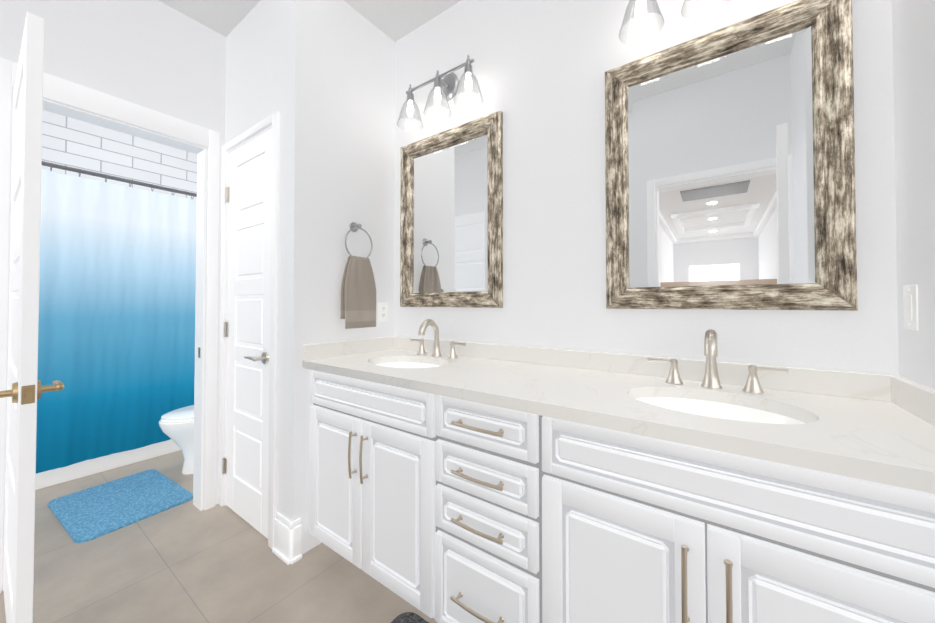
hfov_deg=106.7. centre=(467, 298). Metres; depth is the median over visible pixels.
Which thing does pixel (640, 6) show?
sconce
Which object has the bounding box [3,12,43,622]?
door leaf
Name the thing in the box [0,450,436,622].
floor
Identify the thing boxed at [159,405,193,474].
toilet
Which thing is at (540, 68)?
wall
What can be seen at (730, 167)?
mirror
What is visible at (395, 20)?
ceiling
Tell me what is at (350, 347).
backsplash
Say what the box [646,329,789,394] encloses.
faucet
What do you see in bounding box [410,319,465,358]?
faucet
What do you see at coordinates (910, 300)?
light switch
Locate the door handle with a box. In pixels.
[0,380,64,404]
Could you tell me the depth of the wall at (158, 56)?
1.82 m
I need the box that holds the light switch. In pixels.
[903,285,917,330]
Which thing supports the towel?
hanging from the towel ring
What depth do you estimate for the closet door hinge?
2.08 m
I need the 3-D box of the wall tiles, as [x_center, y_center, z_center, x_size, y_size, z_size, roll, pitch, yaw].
[-3.165,-0.170,3.114,0.008,2.848,1.584,-1,-1,35]
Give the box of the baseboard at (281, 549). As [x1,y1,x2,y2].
[272,512,301,564]
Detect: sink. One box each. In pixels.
[637,397,804,423]
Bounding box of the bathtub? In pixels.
[35,439,180,489]
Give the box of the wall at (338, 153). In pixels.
[279,0,394,553]
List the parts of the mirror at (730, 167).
glass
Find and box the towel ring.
[340,222,375,328]
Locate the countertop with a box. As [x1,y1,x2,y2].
[302,347,934,486]
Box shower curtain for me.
[36,161,196,473]
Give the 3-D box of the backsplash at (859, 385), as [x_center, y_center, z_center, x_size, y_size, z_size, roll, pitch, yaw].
[0.370,0.262,1.558,2.040,0.075,0.018,-1,-1,35]
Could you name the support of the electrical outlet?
attached to the wall at (338, 153)
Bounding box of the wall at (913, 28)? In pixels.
[892,0,934,389]
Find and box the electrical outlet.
[378,302,387,321]
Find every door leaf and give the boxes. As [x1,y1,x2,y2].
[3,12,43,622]
[225,128,271,538]
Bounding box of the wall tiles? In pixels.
[41,110,196,200]
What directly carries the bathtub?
on the floor
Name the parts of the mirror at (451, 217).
glass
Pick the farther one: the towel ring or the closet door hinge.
the closet door hinge
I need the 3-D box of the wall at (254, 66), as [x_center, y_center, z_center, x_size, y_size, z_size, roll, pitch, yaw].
[-1.171,-0.189,1.973,0.700,2.850,0.120,-1,-1,35]
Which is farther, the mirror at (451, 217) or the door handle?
the mirror at (451, 217)
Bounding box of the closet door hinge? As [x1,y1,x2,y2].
[222,187,228,473]
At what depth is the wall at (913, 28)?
0.88 m
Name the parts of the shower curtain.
shower curtain rod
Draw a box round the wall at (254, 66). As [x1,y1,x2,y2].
[225,0,283,511]
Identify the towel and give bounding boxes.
[340,256,375,328]
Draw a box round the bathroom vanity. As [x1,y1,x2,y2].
[302,367,934,622]
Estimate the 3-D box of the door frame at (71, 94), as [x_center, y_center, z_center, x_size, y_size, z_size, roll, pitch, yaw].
[-1.789,0.114,1.792,0.139,2.238,0.815,-1,-1,35]
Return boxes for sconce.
[397,55,483,130]
[619,0,730,43]
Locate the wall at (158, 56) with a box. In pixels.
[0,0,225,590]
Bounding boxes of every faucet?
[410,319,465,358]
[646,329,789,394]
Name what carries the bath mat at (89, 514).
on the floor
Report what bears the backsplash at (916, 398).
attached to the wall at (913, 28)
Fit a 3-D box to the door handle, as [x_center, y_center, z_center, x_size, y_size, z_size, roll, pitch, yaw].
[-1.428,0.298,1.125,0.196,0.066,0.161,-1,-1,35]
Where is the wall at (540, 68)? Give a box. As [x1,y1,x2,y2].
[394,0,898,375]
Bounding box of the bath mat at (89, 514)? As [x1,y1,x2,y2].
[48,469,192,542]
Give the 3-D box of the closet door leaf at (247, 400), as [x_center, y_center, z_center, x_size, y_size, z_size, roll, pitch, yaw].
[-1.205,0.175,1.941,0.559,2.106,0.036,-1,-1,35]
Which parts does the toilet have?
seat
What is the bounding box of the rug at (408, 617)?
[391,612,428,622]
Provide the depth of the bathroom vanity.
0.91 m
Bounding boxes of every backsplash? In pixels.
[303,336,393,358]
[394,336,889,402]
[890,375,934,426]
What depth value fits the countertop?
0.98 m
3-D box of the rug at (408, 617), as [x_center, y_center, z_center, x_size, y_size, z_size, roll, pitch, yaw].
[-0.073,1.208,0.890,0.820,0.022,0.580,-1,-1,35]
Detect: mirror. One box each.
[400,111,502,307]
[605,0,857,310]
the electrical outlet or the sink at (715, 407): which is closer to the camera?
the sink at (715, 407)
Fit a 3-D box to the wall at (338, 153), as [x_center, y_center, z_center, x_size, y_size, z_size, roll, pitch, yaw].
[-0.688,-0.189,1.944,0.120,2.850,0.633,-1,-1,35]
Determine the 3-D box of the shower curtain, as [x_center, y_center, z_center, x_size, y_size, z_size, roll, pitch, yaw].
[-2.480,0.112,2.622,0.065,2.018,1.582,-1,-1,35]
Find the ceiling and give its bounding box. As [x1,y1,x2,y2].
[159,0,460,41]
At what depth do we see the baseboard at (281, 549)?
1.64 m
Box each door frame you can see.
[0,57,219,592]
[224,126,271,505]

